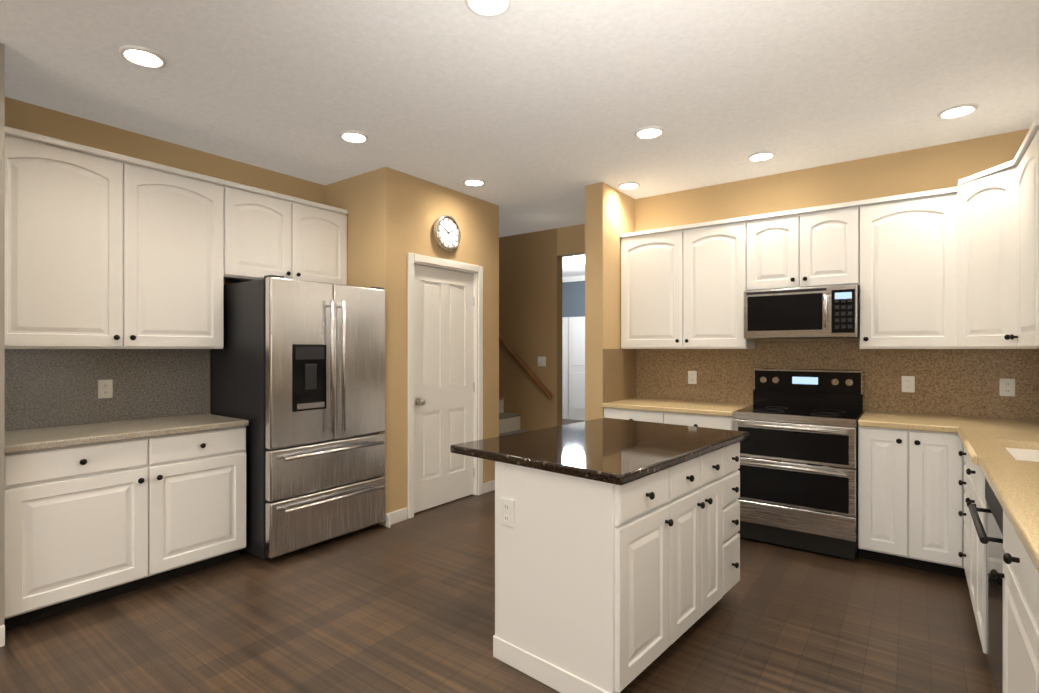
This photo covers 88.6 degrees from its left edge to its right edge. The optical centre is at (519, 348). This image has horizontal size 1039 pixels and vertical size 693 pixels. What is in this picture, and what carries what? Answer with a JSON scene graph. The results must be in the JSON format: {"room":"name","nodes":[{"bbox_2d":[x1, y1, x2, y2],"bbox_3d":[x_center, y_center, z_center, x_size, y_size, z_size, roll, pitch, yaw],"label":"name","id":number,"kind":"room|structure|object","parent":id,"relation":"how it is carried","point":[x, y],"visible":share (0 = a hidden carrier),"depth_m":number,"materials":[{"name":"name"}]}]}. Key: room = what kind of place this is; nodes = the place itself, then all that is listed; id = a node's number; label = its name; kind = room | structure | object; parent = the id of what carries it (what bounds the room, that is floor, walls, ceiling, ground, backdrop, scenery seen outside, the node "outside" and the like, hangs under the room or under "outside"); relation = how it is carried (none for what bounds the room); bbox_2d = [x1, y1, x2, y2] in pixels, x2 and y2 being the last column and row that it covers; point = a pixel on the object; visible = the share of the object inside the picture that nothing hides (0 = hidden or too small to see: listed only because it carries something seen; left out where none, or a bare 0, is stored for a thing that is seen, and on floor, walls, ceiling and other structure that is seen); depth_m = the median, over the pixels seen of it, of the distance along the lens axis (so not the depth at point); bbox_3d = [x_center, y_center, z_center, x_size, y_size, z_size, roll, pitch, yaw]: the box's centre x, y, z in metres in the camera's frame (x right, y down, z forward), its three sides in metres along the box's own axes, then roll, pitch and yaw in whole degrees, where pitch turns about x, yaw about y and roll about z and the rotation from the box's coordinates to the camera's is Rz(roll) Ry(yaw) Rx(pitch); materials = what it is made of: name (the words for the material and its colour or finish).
{"room":"kitchen","nodes":[
{"label":"kitchen","id":0,"kind":"room"},
{"bbox_2d":[0,43,4,625],"bbox_3d":[-2.703,-0.020,2.621,0.700,2.780,0.129,0,0,37],"label":"wall","id":1,"kind":"structure","parent":0,"point":[2,334],"depth_m":2.46,"materials":[{"name":"beige paint"}]},
{"bbox_2d":[5,97,324,413],"bbox_3d":[-3.699,-0.020,1.965,0.120,2.780,6.630,0,0,37],"label":"wall","id":2,"kind":"structure","parent":0,"point":[28,117],"depth_m":3.54,"materials":[{"name":"beige paint"}]},
{"bbox_2d":[5,126,228,348],"bbox_3d":[-2.473,-0.573,3.249,0.318,1.144,1.148,0,0,37],"label":"upper cabinet","id":3,"kind":"object","parent":2,"relation":"attached to","point":[104,249],"depth_m":3.10,"materials":[{"name":"white wood"}]},
{"bbox_2d":[229,181,347,284],"bbox_3d":[-1.840,-0.819,4.104,0.318,0.650,0.976,0,0,37],"label":"upper cabinet","id":4,"kind":"object","parent":2,"relation":"attached to","point":[271,233],"depth_m":3.95,"materials":[{"name":"white wood"}]},
{"bbox_2d":[325,167,397,525],"bbox_3d":[-1.369,-0.020,4.439,0.920,2.780,0.120,0,0,37],"label":"wall","id":5,"kind":"structure","parent":0,"point":[368,201],"depth_m":4.20,"materials":[{"name":"beige paint"}]},
{"bbox_2d":[398,171,490,518],"bbox_3d":[-0.667,-0.020,4.716,0.120,2.780,1.160,0,0,37],"label":"wall","id":6,"kind":"structure","parent":0,"point":[432,202],"depth_m":4.49,"materials":[{"name":"beige paint"}]},
{"bbox_2d":[414,264,474,512],"bbox_3d":[-0.641,0.329,4.675,0.115,2.058,0.774,0,0,37],"label":"pantry door","id":7,"kind":"structure","parent":6,"relation":"in","point":[444,382],"depth_m":4.66,"materials":[{"name":"white wood"}]},
{"bbox_2d":[408,252,482,518],"bbox_3d":[-0.672,0.296,4.695,0.136,2.147,0.924,0,0,37],"label":"door frame","id":8,"kind":"structure","parent":6,"relation":"attached to","point":[417,259],"depth_m":4.75,"materials":[{"name":"white wood"}]},
{"bbox_2d":[433,215,460,250],"bbox_3d":[-0.628,-1.005,4.625,0.049,0.308,0.308,0,0,37],"label":"wall clock","id":9,"kind":"object","parent":6,"relation":"attached to","point":[446,233],"visible":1,"depth_m":4.60,"materials":[{"name":"silver metal"}]},
{"bbox_2d":[491,203,498,480],"bbox_3d":[-0.607,-0.020,5.468,0.920,2.780,0.120,0,0,37],"label":"wall","id":10,"kind":"structure","parent":0,"point":[494,320],"depth_m":5.19,"materials":[{"name":"beige paint"}]},
{"bbox_2d":[483,480,494,488],"bbox_3d":[-0.555,1.322,5.510,0.914,0.095,0.017,0,0,37],"label":"baseboard","id":11,"kind":"structure","parent":10,"relation":"attached to","point":[491,484],"depth_m":5.12,"materials":[{"name":"white wood"}]},
{"bbox_2d":[0,419,995,692],"bbox_3d":[-0.773,1.420,4.135,10.000,0.100,13.800,0,0,37],"label":"floor","id":12,"kind":"structure","parent":0,"point":[408,605],"depth_m":2.59,"materials":[{"name":"brown wood"}]},
{"bbox_2d":[5,349,248,629],"bbox_3d":[-2.324,0.685,3.161,0.662,1.370,1.184,0,0,37],"label":"base cabinet","id":13,"kind":"object","parent":12,"relation":"on","point":[137,481],"visible":1,"depth_m":3.02,"materials":[{"name":"white wood"}]},
{"bbox_2d":[98,379,112,398],"bbox_3d":[-2.585,0.250,3.324,0.008,0.115,0.075,0,0,37],"label":"electrical outlet","id":14,"kind":"object","parent":13,"relation":"attached to","point":[105,388],"visible":1,"depth_m":3.32,"materials":[{"name":"white plastic"}]},
{"bbox_2d":[211,275,385,559],"bbox_3d":[-1.591,0.452,3.929,0.870,1.837,0.915,0,0,37],"label":"refrigerator","id":15,"kind":"object","parent":12,"relation":"on","point":[298,375],"visible":0.98,"depth_m":3.59,"materials":[{"name":"grey metal"}]},
{"bbox_2d":[499,397,528,435],"bbox_3d":[-0.768,0.485,6.529,2.380,1.770,0.944,0,0,37],"label":"staircase","id":16,"kind":"structure","parent":12,"relation":"on","point":[509,423],"depth_m":6.39,"materials":[{"name":"grey carpet"}]},
{"bbox_2d":[493,438,747,692],"bbox_3d":[0.560,0.932,2.633,0.665,0.876,1.304,0,0,42],"label":"kitchen island","id":17,"kind":"object","parent":12,"relation":"on","point":[617,555],"depth_m":2.19,"materials":[{"name":"white wood"}]},
{"bbox_2d":[450,418,748,485],"bbox_3d":[0.468,0.475,2.731,0.936,0.038,1.360,0,0,42],"label":"island countertop","id":18,"kind":"structure","parent":17,"relation":"on","point":[608,451],"depth_m":2.46,"materials":[{"name":"black stone"}]},
{"bbox_2d":[603,397,752,429],"bbox_3d":[1.312,0.913,4.430,1.051,0.914,0.682,0,0,37],"label":"base cabinet","id":19,"kind":"object","parent":12,"relation":"on","point":[715,415],"visible":0.23,"depth_m":4.21,"materials":[{"name":"white"}]},
{"bbox_2d":[733,368,863,559],"bbox_3d":[2.016,0.763,3.852,0.756,1.214,0.727,0,0,37],"label":"range","id":20,"kind":"object","parent":12,"relation":"on","point":[798,469],"visible":0.94,"depth_m":3.64,"materials":[{"name":"grey metal"}]},
{"bbox_2d":[858,427,961,577],"bbox_3d":[2.579,0.932,3.513,0.541,0.876,0.648,0,0,37],"label":"base cabinet","id":21,"kind":"object","parent":12,"relation":"on","point":[921,482],"depth_m":3.25,"materials":[{"name":"white wood"}]},
{"bbox_2d":[858,411,1038,434],"bbox_3d":[2.809,0.475,3.333,1.124,0.038,0.663,0,0,37],"label":"countertop","id":22,"kind":"structure","parent":21,"relation":"on","point":[949,425],"depth_m":3.31,"materials":[{"name":"beige stone"}]},
{"bbox_2d":[958,427,1038,582],"bbox_3d":[1.876,0.475,1.648,0.618,0.038,3.155,0,0,37],"label":"countertop","id":23,"kind":"structure","parent":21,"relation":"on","point":[1014,482],"depth_m":1.92,"materials":[{"name":"beige stone"}]},
{"bbox_2d":[1002,443,1038,458],"bbox_3d":[2.389,0.576,2.323,0.424,0.188,0.634,0,0,37],"label":"sink","id":24,"kind":"object","parent":23,"relation":"in","point":[1018,452],"depth_m":2.56,"materials":[{"name":"white ceramic"}]},
{"bbox_2d":[962,443,993,652],"bbox_3d":[2.512,0.932,2.495,0.603,0.876,1.108,0,0,37],"label":"base cabinet","id":25,"kind":"object","parent":12,"relation":"on","point":[973,485],"depth_m":2.51,"materials":[{"name":"white wood"}]},
{"bbox_2d":[968,478,1004,692],"bbox_3d":[1.971,0.934,1.831,0.627,0.872,0.596,0,0,37],"label":"dishwasher","id":26,"kind":"object","parent":12,"relation":"on","point":[991,538],"visible":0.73,"depth_m":1.98,"materials":[{"name":"grey"}]},
{"bbox_2d":[994,515,1033,692],"bbox_3d":[1.615,0.932,1.283,0.603,0.876,0.700,0,0,37],"label":"base cabinet","id":27,"kind":"object","parent":12,"relation":"on","point":[1017,575],"depth_m":1.50,"materials":[{"name":"white wood"}]},
{"bbox_2d":[1034,575,1038,692],"bbox_3d":[1.175,0.932,0.689,0.603,0.876,0.778,0,0,37],"label":"base cabinet","id":28,"kind":"object","parent":12,"relation":"on","point":[1036,585],"depth_m":1.27,"materials":[{"name":"white wood"}]},
{"bbox_2d":[0,0,1038,276],"bbox_3d":[-0.773,-1.460,4.135,10.000,0.100,13.800,0,0,37],"label":"ceiling","id":29,"kind":"structure","parent":0,"point":[534,114],"depth_m":2.83,"materials":[{"name":"white paint"}]},
{"bbox_2d":[119,45,166,68],"bbox_3d":[-1.811,-1.406,2.565,0.172,0.017,0.180,0,0,4],"label":"recessed light","id":30,"kind":"object","parent":29,"relation":"in","point":[142,56],"depth_m":2.56,"materials":[{"name":"white"}]},
{"bbox_2d":[339,130,368,142],"bbox_3d":[-1.096,-1.406,3.527,0.172,0.017,0.176,0,0,-20],"label":"recessed light","id":31,"kind":"object","parent":29,"relation":"in","point":[350,136],"depth_m":3.53,"materials":[{"name":"white plastic"}]},
{"bbox_2d":[463,178,484,186],"bbox_3d":[-0.383,-1.406,4.494,0.172,0.017,0.180,0,0,4],"label":"recessed light","id":32,"kind":"object","parent":29,"relation":"in","point":[474,182],"depth_m":4.50,"materials":[{"name":"white"}]},
{"bbox_2d":[465,0,510,16],"bbox_3d":[-0.127,-1.406,2.151,0.180,0.017,0.172,0,0,4],"label":"recessed light","id":33,"kind":"object","parent":29,"relation":"in","point":[486,8],"depth_m":2.19,"materials":[{"name":"white"}]},
{"bbox_2d":[618,182,639,189],"bbox_3d":[0.941,-1.406,4.582,0.172,0.017,0.176,0,0,-20],"label":"recessed light","id":34,"kind":"object","parent":29,"relation":"in","point":[626,185],"depth_m":4.59,"materials":[{"name":"white"}]},
{"bbox_2d":[634,126,663,138],"bbox_3d":[0.844,-1.406,3.459,0.172,0.017,0.176,0,0,-20],"label":"recessed light","id":35,"kind":"object","parent":29,"relation":"in","point":[649,132],"depth_m":3.46,"materials":[{"name":"white plastic"}]},
{"bbox_2d":[748,151,775,161],"bbox_3d":[1.768,-1.406,3.883,0.172,0.017,0.176,0,0,-20],"label":"recessed light","id":36,"kind":"object","parent":29,"relation":"in","point":[763,155],"depth_m":3.88,"materials":[{"name":"white plastic"}]},
{"bbox_2d":[937,103,977,118],"bbox_3d":[2.591,-1.406,3.150,0.180,0.017,0.172,0,0,4],"label":"recessed light","id":37,"kind":"object","parent":29,"relation":"in","point":[961,110],"depth_m":3.15,"materials":[{"name":"white"}]},
{"bbox_2d":[499,224,584,430],"bbox_3d":[-0.596,-0.020,7.064,4.800,2.780,0.120,0,0,37],"label":"wall","id":38,"kind":"structure","parent":0,"point":[530,297],"depth_m":6.42,"materials":[{"name":"beige paint"}]},
{"bbox_2d":[499,334,551,398],"bbox_3d":[-0.545,-0.500,6.888,2.331,2.162,0.108,0,0,37],"label":"handrail","id":39,"kind":"object","parent":38,"relation":"attached to","point":[529,372],"visible":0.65,"depth_m":6.38,"materials":[{"name":"brown wood"}]},
{"bbox_2d":[538,356,545,366],"bbox_3d":[0.265,0.150,6.344,0.118,0.118,0.012,0,0,37],"label":"light switch","id":40,"kind":"object","parent":38,"relation":"attached to","point":[541,361],"visible":1,"depth_m":6.34,"materials":[{"name":"white plastic"}]},
{"bbox_2d":[562,281,584,316],"bbox_3d":[2.249,-0.020,9.562,6.400,2.780,0.120,0,0,37],"label":"wall","id":41,"kind":"structure","parent":0,"point":[573,299],"depth_m":10.37,"materials":[{"name":"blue paint"}]},
{"bbox_2d":[562,275,584,418],"bbox_3d":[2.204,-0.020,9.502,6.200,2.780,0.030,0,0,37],"label":"door frame","id":42,"kind":"structure","parent":41,"relation":"attached to","point":[573,278],"depth_m":10.35,"materials":[{"name":"white wood"}]},
{"bbox_2d":[562,316,584,420],"bbox_3d":[0.961,0.375,10.411,1.820,1.990,0.047,0,0,37],"label":"door","id":43,"kind":"structure","parent":41,"relation":"in","point":[573,366],"depth_m":10.32,"materials":[{"name":"white wood"}]},
{"bbox_2d":[585,182,634,420],"bbox_3d":[1.036,-0.020,5.092,0.170,2.780,1.350,0,0,37],"label":"wall","id":44,"kind":"structure","parent":0,"point":[609,215],"depth_m":4.57,"materials":[{"name":"beige paint"}]},
{"bbox_2d":[603,349,638,402],"bbox_3d":[0.892,0.228,4.737,0.019,0.455,0.610,0,0,37],"label":"backsplash","id":45,"kind":"structure","parent":44,"relation":"attached to","point":[620,366],"depth_m":4.73,"materials":[{"name":"beige paint"}]},
{"bbox_2d":[635,129,1028,411],"bbox_3d":[2.311,-0.020,4.192,2.950,2.780,0.120,0,0,37],"label":"wall","id":46,"kind":"structure","parent":0,"point":[943,166],"depth_m":4.05,"materials":[{"name":"beige paint"}]},
{"bbox_2d":[620,225,683,348],"bbox_3d":[1.224,-0.512,4.721,0.565,1.025,0.318,0,0,37],"label":"upper cabinet","id":47,"kind":"object","parent":46,"relation":"attached to","point":[652,261],"depth_m":4.58,"materials":[{"name":"white wood"}]},
{"bbox_2d":[684,216,755,348],"bbox_3d":[1.651,-0.512,4.405,0.496,1.025,0.318,0,0,37],"label":"upper cabinet","id":48,"kind":"object","parent":46,"relation":"attached to","point":[715,252],"depth_m":4.27,"materials":[{"name":"white wood"}]},
{"bbox_2d":[748,200,859,290],"bbox_3d":[2.149,-0.733,4.037,0.739,0.583,0.318,0,0,37],"label":"upper cabinet","id":49,"kind":"object","parent":46,"relation":"attached to","point":[818,246],"depth_m":3.88,"materials":[{"name":"white wood"}]},
{"bbox_2d":[744,284,859,338],"bbox_3d":[2.097,-0.259,3.966,0.731,0.358,0.454,0,0,37],"label":"microwave","id":50,"kind":"object","parent":49,"relation":"attached to","point":[815,312],"visible":0.98,"depth_m":3.80,"materials":[{"name":"grey metal"}]},
{"bbox_2d":[639,341,1038,420],"bbox_3d":[2.253,0.198,4.147,2.910,0.515,0.020,0,0,37],"label":"backsplash","id":51,"kind":"structure","parent":46,"relation":"attached to","point":[958,382],"depth_m":3.86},
{"bbox_2d":[688,371,696,383],"bbox_3d":[1.516,0.250,4.673,0.075,0.115,0.008,0,0,37],"label":"electrical outlet","id":52,"kind":"object","parent":51,"relation":"attached to","point":[692,377],"visible":1,"depth_m":4.67,"materials":[{"name":"white plastic"}]},
{"bbox_2d":[902,376,914,392],"bbox_3d":[2.746,0.250,3.763,0.075,0.115,0.008,0,0,37],"label":"electrical outlet","id":53,"kind":"object","parent":51,"relation":"attached to","point":[908,383],"visible":1,"depth_m":3.76,"materials":[{"name":"white plastic"}]},
{"bbox_2d":[1000,378,1014,396],"bbox_3d":[3.164,0.250,3.454,0.075,0.115,0.008,0,0,37],"label":"electrical outlet","id":54,"kind":"object","parent":51,"relation":"attached to","point":[1007,387],"visible":1,"depth_m":3.45,"materials":[{"name":"white plastic"}]},
{"bbox_2d":[860,187,951,348],"bbox_3d":[2.661,-0.512,3.658,0.531,1.025,0.318,0,0,37],"label":"upper cabinet","id":55,"kind":"object","parent":46,"relation":"attached to","point":[906,239],"depth_m":3.53,"materials":[{"name":"white wood"}]},
{"bbox_2d":[952,160,1011,348],"bbox_3d":[2.801,-0.541,3.193,0.268,1.058,0.295,0,0,37],"label":"upper cabinet","id":56,"kind":"object","parent":46,"relation":"attached to","point":[957,267],"depth_m":3.21,"materials":[{"name":"white wood"}]},
{"bbox_2d":[1012,119,1038,348],"bbox_3d":[2.766,-0.535,2.641,0.368,1.070,0.650,0,0,37],"label":"upper cabinet","id":57,"kind":"object","parent":46,"relation":"attached to","point":[1025,165],"depth_m":2.76,"materials":[{"name":"white wood"}]}
]}

